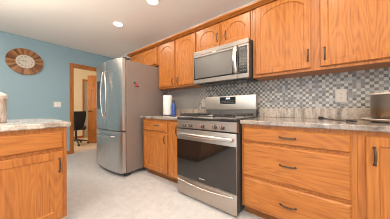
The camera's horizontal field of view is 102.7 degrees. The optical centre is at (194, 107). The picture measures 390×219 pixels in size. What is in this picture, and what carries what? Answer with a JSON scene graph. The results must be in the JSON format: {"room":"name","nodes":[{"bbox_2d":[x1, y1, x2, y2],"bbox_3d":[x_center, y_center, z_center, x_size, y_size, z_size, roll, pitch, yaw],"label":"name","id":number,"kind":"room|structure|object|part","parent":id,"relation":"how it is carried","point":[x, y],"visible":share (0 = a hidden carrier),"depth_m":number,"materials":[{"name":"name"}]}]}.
{"room":"kitchen","nodes":[
{"label":"kitchen","id":0,"kind":"room"},
{"bbox_2d":[0,31,113,150],"bbox_3d":[-3.757,-0.158,2.541,0.120,2.440,4.770,-1,0,38],"label":"wall","id":1,"kind":"structure","parent":0,"point":[34,96],"depth_m":3.23,"materials":[{"name":"blue paint"}]},
{"bbox_2d":[5,48,42,74],"bbox_3d":[-3.287,-0.888,3.024,0.044,0.500,0.500,-1,0,38],"label":"wall clock","id":2,"kind":"object","parent":1,"relation":"attached to","point":[20,60],"visible":1,"depth_m":3.00,"materials":[{"name":"brown wood"}]},
{"bbox_2d":[54,102,60,106],"bbox_3d":[-3.005,-0.067,3.406,0.010,0.120,0.124,-1,0,38],"label":"light switch","id":3,"kind":"object","parent":1,"relation":"attached to","point":[56,104],"visible":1,"depth_m":3.41,"materials":[{"name":"white plastic"}]},
{"bbox_2d":[70,63,95,153],"bbox_3d":[-2.649,0.018,3.973,0.152,2.092,0.902,-1,0,38],"label":"trim","id":4,"kind":"structure","parent":1,"relation":"attached to","point":[72,65],"depth_m":3.61,"materials":[{"name":"brown wood"}]},
{"bbox_2d":[74,68,95,136],"bbox_3d":[-4.568,-0.139,4.885,0.100,2.440,3.550,-1,0,38],"label":"wall","id":5,"kind":"structure","parent":0,"point":[79,74],"depth_m":5.46,"materials":[{"name":"beige paint"}]},
{"bbox_2d":[82,79,87,137],"bbox_3d":[-3.773,0.037,5.818,0.016,2.090,0.720,-1,0,38],"label":"trim","id":6,"kind":"structure","parent":5,"relation":"attached to","point":[83,80],"depth_m":5.55,"materials":[{"name":"brown wood"}]},
{"bbox_2d":[84,81,87,136],"bbox_3d":[-3.813,0.065,5.849,0.035,2.026,0.600,-1,0,38],"label":"door","id":7,"kind":"structure","parent":5,"relation":"in","point":[85,82],"depth_m":5.66,"materials":[{"name":"wood"}]},
{"bbox_2d":[0,0,253,58],"bbox_3d":[-1.121,-1.455,0.584,6.705,0.100,4.890,-1,0,38],"label":"ceiling","id":8,"kind":"structure","parent":0,"point":[83,25],"depth_m":2.48,"materials":[{"name":"white paint"}]},
{"bbox_2d":[112,21,123,26],"bbox_3d":[-1.283,-1.388,2.600,0.176,0.007,0.176,-1,0,38],"label":"recessed light","id":9,"kind":"object","parent":8,"relation":"in","point":[116,23],"visible":1,"depth_m":2.59,"materials":[{"name":"white"}]},
{"bbox_2d":[146,0,158,5],"bbox_3d":[-0.559,-1.395,2.049,0.176,0.007,0.176,-1,0,38],"label":"recessed light","id":10,"kind":"object","parent":8,"relation":"in","point":[150,2],"visible":1,"depth_m":2.07,"materials":[{"name":"white"}]},
{"bbox_2d":[61,137,263,218],"bbox_3d":[-1.732,1.072,1.449,8.770,0.064,5.520,-1,0,38],"label":"floor","id":11,"kind":"structure","parent":0,"point":[94,191],"depth_m":1.82,"materials":[{"name":"tile"}]},
{"bbox_2d":[0,127,66,218],"bbox_3d":[-1.992,0.604,0.900,0.938,0.872,1.792,-1,0,38],"label":"kitchen island","id":12,"kind":"object","parent":11,"relation":"on","point":[33,162],"visible":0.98,"depth_m":1.19,"materials":[{"name":"brown wood"}]},
{"bbox_3d":[-1.270,0.269,1.135,0.020,0.144,0.486,-1,0,38],"label":"drawer","id":13,"kind":"part","parent":12,"relation":"part of","materials":[{"name":"brown wood"}]},
{"bbox_2d":[0,119,70,131],"bbox_3d":[-2.033,0.148,0.939,1.012,0.039,1.862,-1,0,38],"label":"island countertop","id":14,"kind":"structure","parent":12,"relation":"on","point":[13,124],"depth_m":1.24,"materials":[{"name":"white stone"}]},
{"bbox_2d":[0,92,7,122],"bbox_3d":[-1.666,-0.023,1.312,0.124,0.301,0.124,-1,0,38],"label":"canister","id":15,"kind":"object","parent":14,"relation":"on","point":[3,96],"visible":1,"depth_m":1.31,"materials":[{"name":"white ceramic"}]},
{"bbox_3d":[-1.667,-0.106,1.312,0.124,0.059,0.124,-1,0,38],"label":"lid","id":16,"kind":"part","parent":15,"relation":"part of","materials":[{"name":"silver metal"}]},
{"bbox_3d":[-1.117,0.479,1.291,0.029,0.123,0.018,-1,0,38],"label":"handle","id":17,"kind":"part","parent":12,"relation":"part of","materials":[{"name":"brown metal"}]},
{"bbox_2d":[74,111,88,145],"bbox_3d":[-3.405,0.588,4.502,0.586,0.960,0.617,0,0,-32],"label":"office chair","id":18,"kind":"object","parent":11,"relation":"on","point":[79,116],"visible":0.62,"depth_m":4.37,"materials":[{"name":"black fabric"}]},
{"bbox_3d":[-3.324,0.346,4.326,0.500,0.480,0.150,0,0,-32],"label":"backrest","id":19,"kind":"part","parent":18,"relation":"part of","materials":[{"name":"black fabric"}]},
{"bbox_2d":[88,75,96,142],"bbox_3d":[-2.853,0.044,4.711,0.766,2.028,0.096,0,0,-4],"label":"panelled door","id":20,"kind":"structure","parent":11,"relation":"on","point":[92,120],"depth_m":4.70,"materials":[{"name":"brown wood"}]},
{"bbox_3d":[-3.020,-0.769,4.712,0.237,0.200,0.008,0,0,-4],"label":"panel","id":21,"kind":"part","parent":20,"relation":"part of","materials":[{"name":"brown wood"}]},
{"bbox_3d":[-3.017,-0.239,4.709,0.237,0.620,0.008,0,0,-4],"label":"panel","id":22,"kind":"part","parent":20,"relation":"part of","materials":[{"name":"brown wood"}]},
{"bbox_3d":[-3.012,0.551,4.704,0.237,0.600,0.008,0,0,-4],"label":"panel","id":23,"kind":"part","parent":20,"relation":"part of","materials":[{"name":"brown wood"}]},
{"bbox_2d":[96,57,166,175],"bbox_3d":[-1.199,0.145,2.881,0.928,1.807,1.005,-1,0,38],"label":"refrigerator","id":24,"kind":"object","parent":11,"relation":"on","point":[120,104],"visible":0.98,"depth_m":2.45,"materials":[{"name":"silver metal"}]},
{"bbox_3d":[-1.613,-0.189,2.711,0.487,1.100,0.108,-1,0,38],"label":"door","id":25,"kind":"part","parent":24,"relation":"part of","materials":[{"name":"silver metal"}]},
{"bbox_3d":[-1.498,-0.198,2.517,0.076,0.769,0.033,0,0,-7],"label":"handle","id":26,"kind":"part","parent":24,"relation":"part of","materials":[{"name":"silver metal"}]},
{"bbox_3d":[-1.407,-0.199,2.451,0.036,0.769,0.129,0,0,-40],"label":"handle","id":27,"kind":"part","parent":24,"relation":"part of","materials":[{"name":"silver metal"}]},
{"bbox_3d":[-1.471,0.440,2.508,0.624,0.032,0.084,-1,0,38],"label":"handle","id":28,"kind":"part","parent":24,"relation":"part of","materials":[{"name":"silver metal"}]},
{"bbox_3d":[-1.434,0.678,2.572,0.925,0.618,0.108,-1,0,38],"label":"freezer drawer","id":29,"kind":"part","parent":24,"relation":"part of","materials":[{"name":"silver metal"}]},
{"bbox_3d":[-1.244,-0.193,2.427,0.432,1.100,0.107,-1,0,38],"label":"door","id":30,"kind":"part","parent":24,"relation":"part of","materials":[{"name":"silver metal"}]},
{"bbox_3d":[-1.055,-0.195,2.316,0.003,1.070,0.040,-1,0,38],"label":"edge trim","id":31,"kind":"part","parent":24,"relation":"part of","materials":[{"name":"grey metal"}]},
{"bbox_3d":[-1.050,0.675,2.310,0.003,0.590,0.040,-1,0,38],"label":"edge trim","id":32,"kind":"part","parent":24,"relation":"part of","materials":[{"name":"grey metal"}]},
{"bbox_2d":[143,118,172,181],"bbox_3d":[-0.409,0.605,2.531,0.578,0.872,0.684,-1,0,38],"label":"base cabinet","id":33,"kind":"object","parent":11,"relation":"on","point":[156,131],"visible":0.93,"depth_m":2.26,"materials":[{"name":"brown wood"}]},
{"bbox_3d":[-0.588,0.273,2.287,0.530,0.138,0.020,-1,0,38],"label":"drawer","id":34,"kind":"part","parent":33,"relation":"part of","materials":[{"name":"brown wood"}]},
{"bbox_3d":[-0.586,0.644,2.284,0.530,0.547,0.020,-1,0,38],"label":"door","id":35,"kind":"part","parent":33,"relation":"part of","materials":[{"name":"brown wood"}]},
{"bbox_2d":[140,115,179,119],"bbox_3d":[-0.329,0.147,2.478,0.848,0.038,0.673,-1,0,38],"label":"countertop","id":36,"kind":"structure","parent":33,"relation":"on","point":[168,117],"depth_m":2.21,"materials":[{"name":"beige stone"}]},
{"bbox_2d":[163,95,171,115],"bbox_3d":[-0.452,-0.035,2.573,0.156,0.326,0.156,-1,0,38],"label":"paper towel roll","id":37,"kind":"object","parent":36,"relation":"on","point":[167,99],"visible":0.88,"depth_m":2.51,"materials":[{"name":"white paper"}]},
{"bbox_2d":[171,100,175,115],"bbox_3d":[-0.343,0.003,2.501,0.070,0.249,0.070,-1,0,38],"label":"bottle","id":38,"kind":"object","parent":36,"relation":"on","point":[173,106],"visible":1,"depth_m":2.48,"materials":[{"name":"blue plastic"}]},
{"bbox_2d":[176,109,205,114],"bbox_3d":[-0.130,0.075,2.736,0.848,0.106,0.021,-1,0,38],"label":"granite upstand","id":39,"kind":"object","parent":36,"relation":"on","point":[178,111],"visible":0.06,"depth_m":2.70,"materials":[{"name":"beige stone"}]},
{"bbox_2d":[169,120,177,183],"bbox_3d":[-0.087,0.601,2.283,0.234,0.872,0.684,-1,0,38],"label":"base cabinet","id":40,"kind":"object","parent":11,"relation":"on","point":[173,127],"visible":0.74,"depth_m":2.06,"materials":[{"name":"brown wood"}]},
{"bbox_2d":[177,94,257,216],"bbox_3d":[0.278,0.436,1.921,0.765,1.197,0.762,-1,0,38],"label":"gas range","id":41,"kind":"object","parent":11,"relation":"on","point":[209,144],"visible":0.98,"depth_m":1.64,"materials":[{"name":"grey metal"}]},
{"bbox_3d":[0.064,0.307,1.646,0.717,0.041,0.065,-1,0,38],"label":"handle","id":42,"kind":"part","parent":41,"relation":"part of","materials":[{"name":"silver metal"}]},
{"bbox_3d":[0.077,0.858,1.656,0.703,0.039,0.036,-1,0,38],"label":"handle","id":43,"kind":"part","parent":41,"relation":"part of","materials":[{"name":"silver metal"}]},
{"bbox_3d":[0.098,0.190,1.691,0.761,0.106,0.052,-1,0,38],"label":"control panel","id":44,"kind":"part","parent":41,"relation":"part of","materials":[{"name":"silver metal"}]},
{"bbox_3d":[0.105,0.918,1.690,0.755,0.190,0.040,-1,0,38],"label":"storage drawer","id":45,"kind":"part","parent":41,"relation":"part of","materials":[{"name":"grey paint"}]},
{"bbox_3d":[0.102,0.533,1.692,0.755,0.564,0.042,-1,0,38],"label":"oven door","id":46,"kind":"part","parent":41,"relation":"part of","materials":[{"name":"grey paint"}]},
{"bbox_2d":[177,116,255,121],"bbox_3d":[0.264,0.122,1.907,0.765,0.026,0.607,-1,0,38],"label":"cooktop","id":47,"kind":"object","parent":41,"relation":"in","point":[181,118],"depth_m":1.64,"materials":[{"name":"silver metal"}]},
{"bbox_2d":[242,124,357,218],"bbox_3d":[0.938,0.591,1.491,0.776,0.872,0.684,-1,0,38],"label":"base cabinet","id":48,"kind":"object","parent":11,"relation":"on","point":[288,172],"visible":0.98,"depth_m":1.20,"materials":[{"name":"brown wood"}]},
{"bbox_3d":[0.733,0.792,1.235,0.123,0.018,0.029,-1,0,38],"label":"handle","id":49,"kind":"part","parent":48,"relation":"part of","materials":[{"name":"brown metal"}]},
{"bbox_3d":[0.731,0.472,1.237,0.123,0.018,0.029,-1,0,38],"label":"handle","id":50,"kind":"part","parent":48,"relation":"part of","materials":[{"name":"brown metal"}]},
{"bbox_3d":[0.746,0.246,1.257,0.730,0.120,0.020,-1,0,38],"label":"drawer","id":51,"kind":"part","parent":48,"relation":"part of","materials":[{"name":"brown wood"}]},
{"bbox_3d":[0.749,0.776,1.254,0.730,0.255,0.020,-1,0,38],"label":"drawer","id":52,"kind":"part","parent":48,"relation":"part of","materials":[{"name":"brown wood"}]},
{"bbox_3d":[0.747,0.476,1.256,0.730,0.300,0.020,-1,0,38],"label":"drawer","id":53,"kind":"part","parent":48,"relation":"part of","materials":[{"name":"brown wood"}]},
{"bbox_2d":[357,131,389,218],"bbox_3d":[1.655,0.583,0.937,1.035,0.872,0.684,-1,0,38],"label":"base cabinet","id":54,"kind":"object","parent":11,"relation":"on","point":[373,148],"visible":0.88,"depth_m":0.97,"materials":[{"name":"brown wood"}]},
{"bbox_2d":[240,117,389,132],"bbox_3d":[1.356,0.129,1.177,1.835,0.038,0.673,-1,0,38],"label":"countertop","id":55,"kind":"structure","parent":54,"relation":"on","point":[360,125],"depth_m":1.18,"materials":[{"name":"beige stone"}]},
{"bbox_2d":[259,108,369,119],"bbox_3d":[1.554,0.058,1.436,1.835,0.106,0.021,-1,0,38],"label":"granite upstand","id":56,"kind":"object","parent":55,"relation":"on","point":[330,113],"visible":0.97,"depth_m":1.63,"materials":[{"name":"beige stone"}]},
{"bbox_2d":[318,116,356,121],"bbox_3d":[1.239,0.101,1.390,0.052,0.022,0.451,0,0,12],"label":"power cord","id":57,"kind":"object","parent":55,"relation":"on","point":[319,117],"visible":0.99,"depth_m":1.33,"materials":[{"name":"black plastic"}]},
{"bbox_2d":[361,117,389,122],"bbox_3d":[1.476,0.095,1.135,0.372,0.027,0.372,-1,0,38],"label":"plate","id":58,"kind":"object","parent":55,"relation":"on","point":[364,118],"visible":0.75,"depth_m":1.13,"materials":[{"name":"beige ceramic"}]},
{"bbox_2d":[369,92,389,119],"bbox_3d":[1.475,-0.010,1.135,0.286,0.194,0.286,0,0,-31],"label":"cooking pot","id":59,"kind":"object","parent":58,"relation":"on","point":[379,102],"visible":0.96,"depth_m":1.13,"materials":[{"name":"metal"}]},
{"bbox_3d":[1.101,0.303,0.952,0.018,0.123,0.029,-1,0,38],"label":"handle","id":60,"kind":"part","parent":54,"relation":"part of","materials":[{"name":"brown metal"}]},
{"bbox_2d":[115,0,256,94],"bbox_3d":[0.343,-0.182,2.464,6.705,2.440,0.120,-1,0,38],"label":"wall","id":61,"kind":"structure","parent":0,"point":[125,55],"depth_m":2.78,"materials":[{"name":"white paint"}]},
{"bbox_2d":[130,46,158,67],"bbox_3d":[-0.966,-0.945,3.215,0.957,0.360,0.285,-1,0,38],"label":"upper cabinet","id":62,"kind":"object","parent":61,"relation":"attached to","point":[150,57],"visible":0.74,"depth_m":2.97,"materials":[{"name":"brown wood"}]},
{"bbox_3d":[-1.232,-0.939,3.253,0.420,0.302,0.020,-1,0,38],"label":"door","id":63,"kind":"part","parent":62,"relation":"part of","materials":[{"name":"brown wood"}]},
{"bbox_3d":[-0.868,-0.943,2.972,0.440,0.302,0.020,-1,0,38],"label":"door","id":64,"kind":"part","parent":62,"relation":"part of","materials":[{"name":"brown wood"}]},
{"bbox_2d":[159,31,205,90],"bbox_3d":[-0.250,-0.731,2.644,0.866,0.803,0.314,-1,0,38],"label":"upper cabinet","id":65,"kind":"object","parent":61,"relation":"attached to","point":[176,57],"visible":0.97,"depth_m":2.51,"materials":[{"name":"brown wood"}]},
{"bbox_3d":[-0.491,-0.726,2.681,0.394,0.744,0.020,-1,0,38],"label":"door","id":66,"kind":"part","parent":65,"relation":"part of","materials":[{"name":"brown wood"}]},
{"bbox_3d":[-0.149,-0.730,2.417,0.393,0.744,0.020,-1,0,38],"label":"door","id":67,"kind":"part","parent":65,"relation":"part of","materials":[{"name":"brown wood"}]},
{"bbox_2d":[197,10,252,51],"bbox_3d":[0.412,-0.958,2.133,0.806,0.363,0.314,-1,0,38],"label":"upper cabinet","id":68,"kind":"object","parent":61,"relation":"attached to","point":[239,27],"visible":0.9,"depth_m":1.98,"materials":[{"name":"brown wood"}]},
{"bbox_3d":[0.179,-0.950,2.164,0.369,0.310,0.020,-1,0,38],"label":"door","id":69,"kind":"part","parent":68,"relation":"part of","materials":[{"name":"brown wood"}]},
{"bbox_2d":[194,38,257,86],"bbox_3d":[0.379,-0.549,2.077,0.775,0.448,0.420,-1,0,38],"label":"microwave","id":70,"kind":"object","parent":68,"relation":"attached to","point":[229,63],"visible":0.98,"depth_m":1.91,"materials":[{"name":"grey metal"}]},
{"bbox_3d":[0.248,-0.522,2.012,0.646,0.384,0.042,-1,0,38],"label":"door","id":71,"kind":"part","parent":70,"relation":"part of","materials":[{"name":"silver metal"}]},
{"bbox_3d":[0.456,-0.553,1.789,0.047,0.325,0.058,-1,0,38],"label":"handle","id":72,"kind":"part","parent":70,"relation":"part of","materials":[{"name":"silver metal"}]},
{"bbox_3d":[0.555,-0.525,1.774,0.127,0.384,0.042,-1,0,38],"label":"control panel","id":73,"kind":"part","parent":70,"relation":"part of","materials":[{"name":"silver metal"}]},
{"bbox_3d":[0.497,-0.953,1.919,0.363,0.310,0.020,-1,0,38],"label":"door","id":74,"kind":"part","parent":68,"relation":"part of","materials":[{"name":"brown wood"}]},
{"bbox_2d":[169,67,389,116],"bbox_3d":[0.895,-0.318,1.958,3.510,0.900,0.005,-1,0,38],"label":"wall tiles","id":75,"kind":"structure","parent":61,"relation":"attached to","point":[314,91],"depth_m":1.71,"materials":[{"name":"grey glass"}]},
{"bbox_2d":[335,89,346,101],"bbox_3d":[1.433,-0.116,1.533,0.082,0.130,0.009,-1,0,38],"label":"wall outlet","id":76,"kind":"object","parent":75,"relation":"attached to","point":[340,94],"visible":1,"depth_m":1.53,"materials":[{"name":"beige plastic"}]},
{"bbox_2d":[253,0,389,80],"bbox_3d":[1.185,-0.746,1.536,1.140,0.803,0.314,-1,0,38],"label":"upper cabinet","id":77,"kind":"object","parent":61,"relation":"attached to","point":[292,38],"visible":0.98,"depth_m":1.44,"materials":[{"name":"brown wood"}]},
{"bbox_2d":[127,0,275,56],"bbox_3d":[0.313,-1.145,2.029,4.465,0.040,0.064,-1,0,38],"label":"crown molding","id":78,"kind":"structure","parent":77,"relation":"attached to","point":[258,3],"depth_m":2.11,"materials":[{"name":"brown wood"}]},
{"bbox_3d":[0.888,-0.745,1.616,0.502,0.750,0.020,-1,0,38],"label":"door","id":79,"kind":"part","parent":77,"relation":"part of","materials":[{"name":"brown wood"}]},
{"bbox_3d":[1.338,-0.750,1.269,0.502,0.750,0.020,-1,0,38],"label":"door","id":80,"kind":"part","parent":77,"relation":"part of","materials":[{"name":"brown wood"}]}
]}

